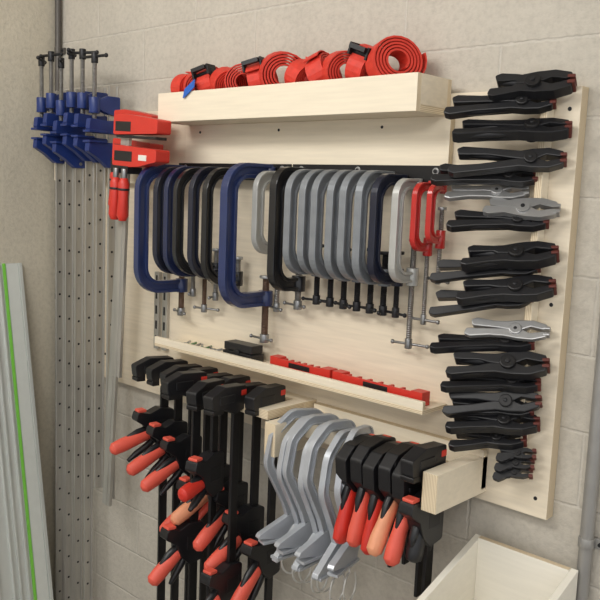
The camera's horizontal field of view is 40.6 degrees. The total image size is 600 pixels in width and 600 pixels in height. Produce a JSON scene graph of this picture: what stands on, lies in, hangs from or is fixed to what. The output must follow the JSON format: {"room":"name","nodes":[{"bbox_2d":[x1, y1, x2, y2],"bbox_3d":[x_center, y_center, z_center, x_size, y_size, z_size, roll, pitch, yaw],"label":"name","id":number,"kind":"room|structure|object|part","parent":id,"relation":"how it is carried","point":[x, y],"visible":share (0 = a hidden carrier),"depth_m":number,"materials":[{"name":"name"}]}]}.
{"room":"woodworking shop","nodes":[
{"label":"woodworking shop","id":0,"kind":"room"},
{"bbox_2d":[0,0,54,599],"bbox_3d":[-2.275,-0.051,1.388,0.120,2.750,4.320,9,10,42],"label":"wall","id":1,"kind":"structure","parent":0,"point":[27,27],"depth_m":2.72,"materials":[{"name":"paint"}]},
{"bbox_2d":[61,0,599,599],"bbox_3d":[0.881,0.083,1.326,4.600,2.750,0.120,9,10,42],"label":"wall","id":2,"kind":"structure","parent":0,"point":[147,43],"depth_m":1.91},
{"bbox_2d":[54,0,65,599],"bbox_3d":[-0.828,-0.185,2.806,0.039,2.750,0.024,3,8,4],"label":"conduit","id":3,"kind":"object","parent":2,"relation":"attached to","point":[57,49],"visible":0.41,"depth_m":2.71,"materials":[{"name":"metal"}]},
{"bbox_2d":[104,86,588,519],"bbox_3d":[-0.069,-0.076,2.098,1.596,0.839,0.030,9,10,42],"label":"plywood panel","id":4,"kind":"object","parent":2,"relation":"attached to","point":[359,343],"visible":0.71,"depth_m":1.83,"materials":[{"name":"beige wood"}]},
{"bbox_2d":[60,48,94,599],"bbox_3d":[-0.716,0.191,2.583,0.066,1.913,0.130,6,9,27],"label":"clamp","id":5,"kind":"object","parent":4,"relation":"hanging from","point":[71,96],"visible":0.91,"depth_m":2.60,"materials":[{"name":"metal"}]},
{"bbox_2d":[67,48,107,488],"bbox_3d":[-0.652,-0.065,2.500,0.120,1.368,0.083,-1,8,-24],"label":"clamp","id":6,"kind":"object","parent":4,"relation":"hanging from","point":[80,118],"visible":0.87,"depth_m":2.53,"materials":[{"name":"metal"}]},
{"bbox_2d":[82,52,119,498],"bbox_3d":[-0.603,-0.040,2.459,0.111,1.373,0.094,0,8,-20],"label":"clamp","id":7,"kind":"object","parent":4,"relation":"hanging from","point":[101,151],"visible":0.52,"depth_m":2.42,"materials":[{"name":"metal"}]},
{"bbox_2d":[54,163,155,183],"bbox_3d":[-0.607,-0.400,2.554,0.540,0.060,0.054,9,10,42],"label":"cleat","id":8,"kind":"object","parent":4,"relation":"attached to","point":[133,177],"visible":0.19,"depth_m":2.51,"materials":[{"name":"brown wood"}]},
{"bbox_2d":[31,56,64,599],"bbox_3d":[-0.845,0.184,2.704,0.066,1.925,0.129,6,9,26],"label":"clamp","id":9,"kind":"object","parent":8,"relation":"hanging from","point":[41,108],"visible":0.93,"depth_m":2.72,"materials":[{"name":"metal"}]},
{"bbox_2d":[39,51,74,599],"bbox_3d":[-0.790,0.187,2.656,0.112,1.935,0.094,0,8,-20],"label":"clamp","id":10,"kind":"object","parent":8,"relation":"hanging from","point":[48,118],"visible":0.89,"depth_m":2.68,"materials":[{"name":"metal"}]},
{"bbox_2d":[50,57,84,599],"bbox_3d":[-0.761,0.204,2.628,0.074,1.911,0.126,6,8,23],"label":"clamp","id":11,"kind":"object","parent":8,"relation":"hanging from","point":[58,148],"visible":0.92,"depth_m":2.64,"materials":[{"name":"metal"}]},
{"bbox_2d":[102,109,162,506],"bbox_3d":[-0.510,0.057,2.380,0.252,1.205,0.070,9,10,42],"label":"clamp","id":12,"kind":"object","parent":8,"relation":"hanging from","point":[112,380],"visible":0.26,"depth_m":2.47,"materials":[{"name":"metal"}]},
{"bbox_2d":[108,114,170,377],"bbox_3d":[-0.452,-0.132,2.208,0.221,0.734,0.070,9,10,42],"label":"clamp","id":13,"kind":"object","parent":8,"relation":"hanging from","point":[127,159],"visible":0.98,"depth_m":2.19,"materials":[{"name":"metal"}]},
{"bbox_2d":[154,271,169,350],"bbox_3d":[-0.409,0.033,2.398,0.060,0.230,0.012,9,10,42],"label":"strut","id":14,"kind":"object","parent":4,"relation":"attached to","point":[162,300],"visible":0.73,"depth_m":2.39,"materials":[{"name":"metal"}]},
{"bbox_2d":[132,374,316,421],"bbox_3d":[-0.219,0.263,2.135,0.550,0.090,0.169,9,10,42],"label":"rack","id":15,"kind":"object","parent":4,"relation":"attached to","point":[292,400],"visible":0.16,"depth_m":1.95,"materials":[{"name":"beige wood"}]},
{"bbox_2d":[109,355,173,599],"bbox_3d":[-0.447,0.569,2.272,0.184,0.830,0.036,-3,10,-36],"label":"clamp","id":16,"kind":"object","parent":15,"relation":"hanging from","point":[160,414],"visible":0.69,"depth_m":2.24,"materials":[{"name":"black plastic"}]},
{"bbox_2d":[126,359,187,599],"bbox_3d":[-0.396,0.556,2.226,0.179,0.791,0.037,-4,10,-40],"label":"clamp","id":17,"kind":"object","parent":15,"relation":"hanging from","point":[174,427],"visible":0.61,"depth_m":2.20,"materials":[{"name":"black plastic"}]},
{"bbox_2d":[140,364,201,599],"bbox_3d":[-0.352,0.584,2.188,0.177,0.828,0.037,-4,10,-39],"label":"clamp","id":18,"kind":"object","parent":15,"relation":"hanging from","point":[179,448],"visible":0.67,"depth_m":2.16,"materials":[{"name":"black plastic"}]},
{"bbox_2d":[148,370,206,599],"bbox_3d":[-0.313,0.577,2.045,0.152,0.805,0.035,-4,10,-41],"label":"clamp","id":19,"kind":"object","parent":15,"relation":"hanging from","point":[181,537],"visible":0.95,"depth_m":2.04,"materials":[{"name":"black plastic"}]},
{"bbox_2d":[159,366,217,599],"bbox_3d":[-0.298,0.582,2.138,0.036,0.812,0.175,9,10,40],"label":"clamp","id":20,"kind":"object","parent":15,"relation":"hanging from","point":[181,481],"visible":0.24,"depth_m":2.15,"materials":[{"name":"black plastic"}]},
{"bbox_2d":[178,378,224,596],"bbox_3d":[-0.245,0.511,1.979,0.035,0.638,0.147,7,9,30],"label":"clamp","id":21,"kind":"object","parent":15,"relation":"hanging from","point":[207,469],"visible":0.89,"depth_m":1.96,"materials":[{"name":"black plastic"}]},
{"bbox_2d":[170,372,232,549],"bbox_3d":[-0.260,0.600,2.102,0.178,0.827,0.036,-5,10,-42],"label":"clamp","id":22,"kind":"object","parent":15,"relation":"hanging from","point":[181,514],"visible":0.19,"depth_m":2.09,"materials":[{"name":"black plastic"}]},
{"bbox_2d":[193,374,250,561],"bbox_3d":[-0.204,0.586,2.054,0.036,0.793,0.169,8,10,39],"label":"clamp","id":23,"kind":"object","parent":15,"relation":"hanging from","point":[218,527],"visible":0.51,"depth_m":2.04,"materials":[{"name":"black plastic"}]},
{"bbox_2d":[199,383,246,599],"bbox_3d":[-0.201,0.598,1.940,0.036,0.800,0.154,8,10,38],"label":"clamp","id":24,"kind":"object","parent":15,"relation":"hanging from","point":[223,580],"visible":0.98,"depth_m":1.94,"materials":[{"name":"black plastic"}]},
{"bbox_2d":[204,382,266,599],"bbox_3d":[-0.167,0.616,2.019,0.173,0.826,0.036,-5,11,-43],"label":"clamp","id":25,"kind":"object","parent":15,"relation":"hanging from","point":[250,516],"visible":0.43,"depth_m":2.02,"materials":[{"name":"black plastic"}]},
{"bbox_2d":[230,383,285,599],"bbox_3d":[-0.109,0.590,1.972,0.036,0.774,0.159,8,10,38],"label":"clamp","id":26,"kind":"object","parent":15,"relation":"hanging from","point":[262,567],"visible":0.79,"depth_m":1.97,"materials":[{"name":"black plastic"}]},
{"bbox_2d":[154,336,446,414],"bbox_3d":[-0.048,0.167,2.018,0.911,0.027,0.091,9,10,42],"label":"shelf","id":27,"kind":"object","parent":4,"relation":"attached to","point":[361,392],"depth_m":1.91,"materials":[{"name":"brown wood"}]},
{"bbox_3d":[-0.269,0.128,2.221,0.144,0.013,0.034,9,10,42],"label":"small hardware","id":28,"kind":"part","parent":27,"relation":"part of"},
{"bbox_2d":[223,339,263,361],"bbox_3d":[-0.148,0.133,2.106,0.110,0.044,0.048,9,10,42],"label":"case","id":29,"kind":"object","parent":27,"relation":"on","point":[245,349],"visible":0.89,"depth_m":2.08,"materials":[{"name":"black plastic"}]},
{"bbox_2d":[270,354,337,378],"bbox_3d":[0.006,0.165,1.968,0.200,0.030,0.028,10,11,43],"label":"block","id":30,"kind":"object","parent":27,"relation":"on","point":[280,360],"visible":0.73,"depth_m":1.96,"materials":[{"name":"red plastic"}]},
{"bbox_2d":[332,369,429,405],"bbox_3d":[0.175,0.194,1.804,0.028,0.030,0.257,-5,11,-45],"label":"block","id":31,"kind":"object","parent":27,"relation":"on","point":[341,375],"visible":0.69,"depth_m":1.78,"materials":[{"name":"red plastic"}]},
{"bbox_2d":[158,72,451,125],"bbox_3d":[-0.032,-0.464,1.921,0.832,0.074,0.122,9,10,42],"label":"shelf","id":32,"kind":"object","parent":4,"relation":"attached to","point":[415,94],"visible":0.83,"depth_m":1.79,"materials":[{"name":"brown wood"}]},
{"bbox_2d":[170,72,197,92],"bbox_3d":[-0.297,-0.566,2.162,0.086,0.084,0.048,-5,10,-42],"label":"strap","id":33,"kind":"object","parent":32,"relation":"on","point":[177,82],"visible":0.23,"depth_m":2.13,"materials":[{"name":"red fabric"}]},
{"bbox_2d":[183,79,194,97],"bbox_3d":[-0.281,-0.536,2.062,0.045,0.046,0.010,9,10,40],"label":"tape","id":34,"kind":"object","parent":32,"relation":"on","point":[191,85],"visible":1,"depth_m":2.06,"materials":[{"name":"blue plastic"}]},
{"bbox_2d":[183,73,195,90],"bbox_3d":[-0.259,-0.558,2.128,0.094,0.084,0.055,0,8,-17],"label":"strap","id":35,"kind":"object","parent":32,"relation":"on","point":[188,79],"visible":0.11,"depth_m":2.10,"materials":[{"name":"red fabric"}]},
{"bbox_2d":[190,63,225,89],"bbox_3d":[-0.229,-0.555,2.089,0.066,0.091,0.102,7,9,30],"label":"strap","id":36,"kind":"object","parent":32,"relation":"on","point":[202,73],"visible":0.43,"depth_m":2.05,"materials":[{"name":"fabric"}]},
{"bbox_2d":[210,67,248,88],"bbox_3d":[-0.179,-0.545,2.055,0.093,0.088,0.064,-2,9,-27],"label":"strap","id":37,"kind":"object","parent":32,"relation":"on","point":[217,77],"visible":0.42,"depth_m":2.03,"materials":[{"name":"red fabric"}]},
{"bbox_2d":[224,63,246,87],"bbox_3d":[-0.137,-0.541,2.013,0.099,0.092,0.054,2,8,-2],"label":"strap","id":38,"kind":"object","parent":32,"relation":"on","point":[229,83],"visible":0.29,"depth_m":1.99,"materials":[{"name":"red fabric"}]},
{"bbox_2d":[241,56,278,85],"bbox_3d":[-0.094,-0.535,1.964,0.065,0.093,0.109,6,9,27],"label":"strap","id":39,"kind":"object","parent":32,"relation":"on","point":[251,66],"visible":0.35,"depth_m":1.93,"materials":[{"name":"fabric"}]},
{"bbox_2d":[258,51,300,84],"bbox_3d":[-0.034,-0.533,1.921,0.125,0.110,0.062,1,8,-12],"label":"strap","id":40,"kind":"object","parent":32,"relation":"on","point":[273,61],"visible":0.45,"depth_m":1.89,"materials":[{"name":"red fabric"}]},
{"bbox_2d":[284,57,308,82],"bbox_3d":[0.011,-0.516,1.877,0.070,0.092,0.091,9,10,42],"label":"strap","id":41,"kind":"object","parent":32,"relation":"on","point":[295,72],"visible":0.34,"depth_m":1.85,"materials":[{"name":"red fabric"}]},
{"bbox_2d":[303,50,341,80],"bbox_3d":[0.054,-0.513,1.837,0.074,0.099,0.096,6,9,29],"label":"strap","id":42,"kind":"object","parent":32,"relation":"on","point":[313,66],"visible":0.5,"depth_m":1.80,"materials":[{"name":"red fabric"}]},
{"bbox_2d":[322,50,349,79],"bbox_3d":[0.103,-0.504,1.794,0.108,0.095,0.054,0,8,-17],"label":"strap","id":43,"kind":"object","parent":32,"relation":"on","point":[332,63],"visible":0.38,"depth_m":1.76,"materials":[{"name":"red fabric"}]},
{"bbox_2d":[345,41,372,77],"bbox_3d":[0.143,-0.499,1.748,0.074,0.101,0.112,8,10,37],"label":"strap","id":44,"kind":"object","parent":32,"relation":"on","point":[355,65],"visible":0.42,"depth_m":1.71,"materials":[{"name":"fabric"}]},
{"bbox_2d":[365,35,426,75],"bbox_3d":[0.202,-0.495,1.702,0.125,0.109,0.056,0,8,-19],"label":"strap","id":45,"kind":"object","parent":32,"relation":"on","point":[410,59],"visible":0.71,"depth_m":1.69,"materials":[{"name":"red fabric"}]},
{"bbox_2d":[179,163,439,185],"bbox_3d":[-0.023,-0.309,1.972,0.887,0.042,0.026,9,10,42],"label":"steel rail","id":46,"kind":"object","parent":4,"relation":"attached to","point":[425,173],"visible":0.32,"depth_m":1.81,"materials":[{"name":"black metal"}]},
{"bbox_2d":[133,164,187,315],"bbox_3d":[-0.377,-0.160,2.224,0.083,0.419,0.168,9,10,42],"label":"c-clamp","id":47,"kind":"object","parent":46,"relation":"hanging from","point":[147,175],"visible":0.8,"depth_m":2.18,"materials":[{"name":"blue metal"}]},
{"bbox_2d":[152,167,195,296],"bbox_3d":[-0.326,-0.180,2.186,0.043,0.352,0.164,7,9,32],"label":"c-clamp","id":48,"kind":"object","parent":46,"relation":"hanging from","point":[158,190],"visible":0.59,"depth_m":2.13,"materials":[{"name":"metal"}]},
{"bbox_2d":[163,166,219,312],"bbox_3d":[-0.294,-0.156,2.156,0.084,0.392,0.158,9,10,42],"label":"c-clamp","id":49,"kind":"object","parent":46,"relation":"hanging from","point":[170,181],"visible":0.52,"depth_m":2.10,"materials":[{"name":"metal"}]},
{"bbox_2d":[172,168,218,300],"bbox_3d":[-0.262,-0.169,2.130,0.033,0.351,0.161,9,10,42],"label":"c-clamp","id":50,"kind":"object","parent":46,"relation":"hanging from","point":[185,176],"visible":0.7,"depth_m":2.08,"materials":[{"name":"black metal"}]},
{"bbox_2d":[187,167,225,278],"bbox_3d":[-0.218,-0.172,2.088,0.063,0.336,0.155,7,9,29],"label":"c-clamp","id":51,"kind":"object","parent":46,"relation":"hanging from","point":[195,184],"visible":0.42,"depth_m":2.04,"materials":[{"name":"metal"}]},
{"bbox_2d":[200,168,242,299],"bbox_3d":[-0.202,-0.159,2.068,0.089,0.352,0.147,9,10,42],"label":"c-clamp","id":52,"kind":"object","parent":46,"relation":"hanging from","point":[215,175],"visible":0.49,"depth_m":2.01,"materials":[{"name":"black metal"}]},
{"bbox_2d":[218,163,275,342],"bbox_3d":[-0.138,-0.110,2.001,0.088,0.449,0.175,9,10,42],"label":"c-clamp","id":53,"kind":"object","parent":46,"relation":"hanging from","point":[231,181],"visible":0.93,"depth_m":1.94,"materials":[{"name":"blue metal"}]},
{"bbox_2d":[251,171,282,311],"bbox_3d":[-0.067,-0.140,1.985,0.066,0.347,0.109,6,8,25],"label":"c-clamp","id":54,"kind":"object","parent":46,"relation":"hanging from","point":[263,179],"visible":0.7,"depth_m":1.95,"materials":[{"name":"metal"}]},
{"bbox_2d":[267,167,305,309],"bbox_3d":[-0.036,-0.145,1.939,0.087,0.342,0.117,9,10,42],"label":"c-clamp","id":55,"kind":"object","parent":46,"relation":"hanging from","point":[276,277],"visible":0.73,"depth_m":1.90,"materials":[{"name":"black metal"}]},
{"bbox_2d":[283,169,323,304],"bbox_3d":[0.008,-0.144,1.889,0.077,0.317,0.127,9,10,42],"label":"c-clamp","id":56,"kind":"object","parent":46,"relation":"hanging from","point":[293,184],"visible":0.59,"depth_m":1.84,"materials":[{"name":"metal"}]},
{"bbox_2d":[297,169,347,306],"bbox_3d":[0.048,-0.137,1.852,0.077,0.317,0.128,9,10,42],"label":"c-clamp","id":57,"kind":"object","parent":46,"relation":"hanging from","point":[304,205],"visible":0.53,"depth_m":1.81,"materials":[{"name":"metal"}]},
{"bbox_2d":[309,169,351,308],"bbox_3d":[0.074,-0.133,1.827,0.072,0.317,0.127,9,10,42],"label":"c-clamp","id":58,"kind":"object","parent":46,"relation":"hanging from","point":[320,185],"visible":0.72,"depth_m":1.79,"materials":[{"name":"metal"}]},
{"bbox_2d":[324,170,365,311],"bbox_3d":[0.103,-0.128,1.801,0.077,0.317,0.127,9,10,42],"label":"c-clamp","id":59,"kind":"object","parent":46,"relation":"hanging from","point":[333,190],"visible":0.51,"depth_m":1.76,"materials":[{"name":"metal"}]},
{"bbox_2d":[336,170,376,313],"bbox_3d":[0.123,-0.125,1.782,0.073,0.317,0.127,9,10,42],"label":"c-clamp","id":60,"kind":"object","parent":46,"relation":"hanging from","point":[348,186],"visible":0.59,"depth_m":1.73,"materials":[{"name":"metal"}]},
{"bbox_2d":[352,170,394,315],"bbox_3d":[0.161,-0.119,1.750,0.031,0.317,0.132,8,10,37],"label":"c-clamp","id":61,"kind":"object","parent":46,"relation":"hanging from","point":[364,185],"visible":0.82,"depth_m":1.71,"materials":[{"name":"metal"}]},
{"bbox_2d":[367,173,407,317],"bbox_3d":[0.186,-0.112,1.732,0.075,0.311,0.113,9,10,42],"label":"c-clamp","id":62,"kind":"object","parent":46,"relation":"hanging from","point":[383,182],"visible":0.8,"depth_m":1.70,"materials":[{"name":"metal"}]},
{"bbox_2d":[388,178,428,348],"bbox_3d":[0.222,-0.073,1.717,0.093,0.366,0.091,9,10,42],"label":"c-clamp","id":63,"kind":"object","parent":46,"relation":"hanging from","point":[410,277],"visible":0.85,"depth_m":1.69,"materials":[{"name":"metal"}]},
{"bbox_2d":[409,181,439,324],"bbox_3d":[0.253,-0.096,1.696,0.079,0.304,0.070,9,10,42],"label":"c-clamp","id":64,"kind":"object","parent":46,"relation":"hanging from","point":[420,188],"visible":0.84,"depth_m":1.68,"materials":[{"name":"red metal"}]},
{"bbox_2d":[425,185,449,284],"bbox_3d":[0.290,-0.137,1.679,0.057,0.212,0.072,4,8,15],"label":"c-clamp","id":65,"kind":"object","parent":46,"relation":"hanging from","point":[438,239],"visible":0.8,"depth_m":1.66,"materials":[{"name":"red metal"}]},
{"bbox_2d":[185,116,454,166],"bbox_3d":[0.000,-0.370,1.973,0.859,0.124,0.017,9,10,42],"label":"board","id":66,"kind":"object","parent":4,"relation":"attached to","point":[421,141],"visible":0.91,"depth_m":1.90,"materials":[{"name":"brown wood"}]},
{"bbox_2d":[264,402,487,514],"bbox_3d":[0.153,0.332,1.780,0.471,0.093,0.186,9,10,42],"label":"rack","id":67,"kind":"object","parent":4,"relation":"attached to","point":[462,477],"visible":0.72,"depth_m":1.68,"materials":[{"name":"beige wood"}]},
{"bbox_2d":[256,408,322,573],"bbox_3d":[-0.022,0.454,1.907,0.172,0.406,0.026,-2,9,-31],"label":"clamp","id":68,"kind":"object","parent":67,"relation":"hanging from","point":[278,528],"visible":0.55,"depth_m":1.88,"materials":[{"name":"grey metal"}]},
{"bbox_2d":[271,415,319,583],"bbox_3d":[0.006,0.468,1.887,0.162,0.406,0.026,-4,10,-41],"label":"clamp","id":69,"kind":"object","parent":67,"relation":"hanging from","point":[276,557],"visible":0.46,"depth_m":1.85,"materials":[{"name":"grey metal"}]},
{"bbox_2d":[274,413,338,583],"bbox_3d":[0.018,0.463,1.868,0.173,0.406,0.026,-4,10,-37],"label":"clamp","id":70,"kind":"object","parent":67,"relation":"hanging from","point":[295,538],"visible":0.66,"depth_m":1.84,"materials":[{"name":"grey metal"}]},
{"bbox_2d":[291,422,343,593],"bbox_3d":[0.046,0.479,1.847,0.026,0.406,0.167,9,10,40],"label":"clamp","id":71,"kind":"object","parent":67,"relation":"hanging from","point":[296,566],"visible":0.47,"depth_m":1.80,"materials":[{"name":"grey metal"}]},
{"bbox_2d":[294,419,355,592],"bbox_3d":[0.058,0.471,1.831,0.173,0.406,0.026,-5,11,-44],"label":"clamp","id":72,"kind":"object","parent":67,"relation":"hanging from","point":[314,549],"visible":0.71,"depth_m":1.80,"materials":[{"name":"grey metal"}]},
{"bbox_2d":[311,427,354,599],"bbox_3d":[0.085,0.489,1.810,0.026,0.406,0.169,8,9,35],"label":"clamp","id":73,"kind":"object","parent":67,"relation":"hanging from","point":[319,574],"visible":0.6,"depth_m":1.76,"materials":[{"name":"grey metal"}]},
{"bbox_2d":[327,425,373,599],"bbox_3d":[0.112,0.482,1.796,0.026,0.406,0.173,7,9,30],"label":"clamp","id":74,"kind":"object","parent":67,"relation":"hanging from","point":[346,555],"visible":0.68,"depth_m":1.77,"materials":[{"name":"grey metal"}]},
{"bbox_2d":[333,434,374,543],"bbox_3d":[0.122,0.408,1.760,0.126,0.228,0.035,-5,11,-43],"label":"clamp","id":75,"kind":"object","parent":67,"relation":"hanging from","point":[342,459],"visible":0.58,"depth_m":1.73,"materials":[{"name":"black plastic"}]},
{"bbox_2d":[346,434,395,546],"bbox_3d":[0.149,0.415,1.733,0.034,0.246,0.129,9,10,42],"label":"clamp","id":76,"kind":"object","parent":67,"relation":"hanging from","point":[359,516],"visible":0.53,"depth_m":1.70,"materials":[{"name":"black plastic"}]},
{"bbox_2d":[360,441,400,567],"bbox_3d":[0.176,0.442,1.715,0.122,0.280,0.035,-5,11,-44],"label":"clamp","id":77,"kind":"object","parent":67,"relation":"hanging from","point":[370,466],"visible":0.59,"depth_m":1.68,"materials":[{"name":"black plastic"}]},
{"bbox_2d":[366,441,418,564],"bbox_3d":[0.193,0.433,1.676,0.035,0.268,0.155,9,10,41],"label":"clamp","id":78,"kind":"object","parent":67,"relation":"hanging from","point":[378,538],"visible":0.57,"depth_m":1.64,"materials":[{"name":"black plastic"}]},
{"bbox_2d":[383,461,422,596],"bbox_3d":[0.221,0.470,1.661,0.034,0.322,0.143,9,10,42],"label":"clamp","id":79,"kind":"object","parent":67,"relation":"hanging from","point":[394,549],"visible":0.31,"depth_m":1.62,"materials":[{"name":"black plastic"}]},
{"bbox_2d":[398,441,446,593],"bbox_3d":[0.239,0.471,1.627,0.036,0.370,0.118,9,10,42],"label":"clamp","id":80,"kind":"object","parent":67,"relation":"hanging from","point":[425,528],"visible":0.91,"depth_m":1.61,"materials":[{"name":"black plastic"}]},
{"bbox_2d":[515,101,553,464],"bbox_3d":[0.452,-0.023,1.574,0.015,0.740,0.027,9,10,42],"label":"strip","id":81,"kind":"object","parent":4,"relation":"attached to","point":[541,186],"visible":0.22,"depth_m":1.55,"materials":[{"name":"brown wood"}]},
{"bbox_2d":[429,290,533,317],"bbox_3d":[0.358,0.007,1.604,0.200,0.069,0.042,5,8,16],"label":"clamp","id":82,"kind":"object","parent":81,"relation":"attached to","point":[442,295],"visible":0.48,"depth_m":1.60,"materials":[{"name":"black plastic"}]},
{"bbox_2d":[429,333,534,353],"bbox_3d":[0.360,0.088,1.608,0.202,0.051,0.045,5,8,16],"label":"clamp","id":83,"kind":"object","parent":81,"relation":"attached to","point":[448,343],"visible":0.88,"depth_m":1.60,"materials":[{"name":"black plastic"}]},
{"bbox_2d":[430,163,537,186],"bbox_3d":[0.357,-0.240,1.574,0.202,0.045,0.039,4,8,15],"label":"clamp","id":84,"kind":"object","parent":81,"relation":"attached to","point":[516,178],"visible":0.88,"depth_m":1.56,"materials":[{"name":"black plastic"}]},
{"bbox_2d":[430,259,540,283],"bbox_3d":[0.362,-0.057,1.588,0.211,0.063,0.036,5,8,17],"label":"clamp","id":85,"kind":"object","parent":81,"relation":"attached to","point":[452,266],"visible":0.61,"depth_m":1.59,"materials":[{"name":"black plastic"}]},
{"bbox_2d":[444,185,529,200],"bbox_3d":[0.365,-0.210,1.584,0.162,0.041,0.034,5,8,18],"label":"clamp","id":86,"kind":"object","parent":81,"relation":"attached to","point":[458,192],"visible":0.94,"depth_m":1.58,"materials":[{"name":"metal"}]},
{"bbox_2d":[448,433,526,451],"bbox_3d":[0.377,0.282,1.627,0.152,0.054,0.051,4,8,15],"label":"clamp","id":87,"kind":"object","parent":81,"relation":"attached to","point":[473,441],"visible":0.83,"depth_m":1.61,"materials":[{"name":"black plastic"}]},
{"bbox_2d":[445,400,533,418],"bbox_3d":[0.377,0.217,1.614,0.172,0.049,0.041,5,8,16],"label":"clamp","id":88,"kind":"object","parent":81,"relation":"attached to","point":[490,413],"visible":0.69,"depth_m":1.60,"materials":[{"name":"black plastic"}]},
{"bbox_2d":[440,377,540,392],"bbox_3d":[0.376,0.166,1.604,0.192,0.048,0.048,4,8,16],"label":"clamp","id":89,"kind":"object","parent":81,"relation":"attached to","point":[479,384],"visible":0.84,"depth_m":1.59,"materials":[{"name":"black plastic"}]},
{"bbox_2d":[442,391,542,415],"bbox_3d":[0.380,0.205,1.602,0.190,0.071,0.042,5,8,18],"label":"clamp","id":90,"kind":"object","parent":81,"relation":"attached to","point":[502,401],"visible":0.98,"depth_m":1.59,"materials":[{"name":"black plastic"}]},
{"bbox_2d":[445,414,540,435],"bbox_3d":[0.382,0.245,1.608,0.182,0.058,0.050,5,8,17],"label":"clamp","id":91,"kind":"object","parent":81,"relation":"attached to","point":[500,424],"visible":0.94,"depth_m":1.59,"materials":[{"name":"black plastic"}]},
{"bbox_2d":[445,351,549,379],"bbox_3d":[0.387,0.129,1.587,0.197,0.069,0.052,5,8,17],"label":"clamp","id":92,"kind":"object","parent":81,"relation":"attached to","point":[508,365],"visible":1,"depth_m":1.57,"materials":[{"name":"black plastic"}]},
{"bbox_2d":[446,210,549,231],"bbox_3d":[0.381,-0.150,1.567,0.192,0.048,0.042,5,8,17],"label":"clamp","id":93,"kind":"object","parent":81,"relation":"attached to","point":[465,220],"visible":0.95,"depth_m":1.56,"materials":[{"name":"black plastic"}]},
{"bbox_2d":[444,95,556,119],"bbox_3d":[0.380,-0.369,1.544,0.207,0.054,0.039,5,8,19],"label":"clamp","id":94,"kind":"object","parent":81,"relation":"attached to","point":[465,106],"visible":0.95,"depth_m":1.54,"materials":[{"name":"black plastic"}]},
{"bbox_2d":[456,275,556,305],"bbox_3d":[0.398,-0.018,1.565,0.186,0.070,0.050,5,8,18],"label":"clamp","id":95,"kind":"object","parent":81,"relation":"attached to","point":[527,288],"visible":1,"depth_m":1.55,"materials":[{"name":"black plastic"}]},
{"bbox_2d":[464,317,550,341],"bbox_3d":[0.404,0.058,1.581,0.162,0.044,0.034,5,8,22],"label":"clamp","id":96,"kind":"object","parent":81,"relation":"attached to","point":[517,330],"visible":1,"depth_m":1.57,"materials":[{"name":"metal"}]},
{"bbox_2d":[448,147,566,177],"bbox_3d":[0.392,-0.259,1.539,0.217,0.061,0.045,5,8,17],"label":"clamp","id":97,"kind":"object","parent":81,"relation":"attached to","point":[530,160],"visible":1,"depth_m":1.53,"materials":[{"name":"black plastic"}]},
{"bbox_2d":[460,241,559,271],"bbox_3d":[0.403,-0.082,1.556,0.182,0.068,0.053,5,8,18],"label":"clamp","id":98,"kind":"object","parent":81,"relation":"attached to","point":[533,254],"visible":1,"depth_m":1.54,"materials":[{"name":"black plastic"}]},
{"bbox_2d":[492,462,532,481],"bbox_3d":[0.422,0.345,1.607,0.076,0.037,0.034,6,8,25],"label":"clamp","id":99,"kind":"object","parent":81,"relation":"attached to","point":[512,473],"visible":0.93,"depth_m":1.60,"materials":[{"name":"black plastic"}]},
{"bbox_2d":[452,118,572,142],"bbox_3d":[0.399,-0.319,1.529,0.217,0.051,0.051,5,8,19],"label":"clamp","id":100,"kind":"object","parent":81,"relation":"attached to","point":[531,129],"visible":1,"depth_m":1.51,"materials":[{"name":"black plastic"}]},
{"bbox_2d":[494,459,534,472],"bbox_3d":[0.424,0.326,1.603,0.076,0.037,0.034,6,8,25],"label":"clamp","id":101,"kind":"object","parent":81,"relation":"attached to","point":[517,464],"visible":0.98,"depth_m":1.60,"materials":[{"name":"black plastic"}]},
{"bbox_2d":[496,448,536,462],"bbox_3d":[0.426,0.306,1.599,0.076,0.037,0.034,6,8,25],"label":"clamp","id":102,"kind":"object","parent":81,"relation":"attached to","point":[505,455],"visible":0.95,"depth_m":1.59,"materials":[{"name":"black plastic"}]},
{"bbox_2d":[483,198,560,220],"bbox_3d":[0.422,-0.174,1.546,0.142,0.043,0.037,5,8,22],"label":"clamp","id":103,"kind":"object","parent":81,"relation":"attached to","point":[525,208],"visible":1,"depth_m":1.54,"materials":[{"name":"metal"}]},
{"bbox_2d":[487,69,576,102],"bbox_3d":[0.433,-0.398,1.515,0.157,0.062,0.050,6,8,25],"label":"clamp","id":104,"kind":"object","parent":81,"relation":"attached to","point":[548,84],"visible":1,"depth_m":1.50,"materials":[{"name":"black plastic"}]},
{"bbox_2d":[576,315,599,599],"bbox_3d":[0.578,0.046,1.508,0.050,2.750,0.031,3,8,4],"label":"conduit","id":105,"kind":"object","parent":2,"relation":"attached to","point":[587,541],"visible":1,"depth_m":1.54,"materials":[{"name":"metal"}]},
{"bbox_3d":[-0.653,1.636,0.030,4.720,0.100,4.320,9,10,42],"label":"floor","id":106,"kind":"structure","parent":0,"visible":0},
{"bbox_2d":[0,263,53,599],"bbox_3d":[-0.940,0.547,2.665,0.250,1.316,0.190,9,10,42],"label":"rail","id":107,"kind":"object","parent":106,"relation":"on","point":[25,568],"visible":1,"depth_m":2.68,"materials":[{"name":"metal"}]},
{"bbox_2d":[417,534,577,599],"bbox_3d":[0.277,0.967,1.529,0.226,0.897,0.465,9,10,42],"label":"storage bin","id":108,"kind":"object","parent":106,"relation":"on","point":[485,568],"visible":1,"depth_m":1.64,"materials":[{"name":"beige wood"}]}
]}

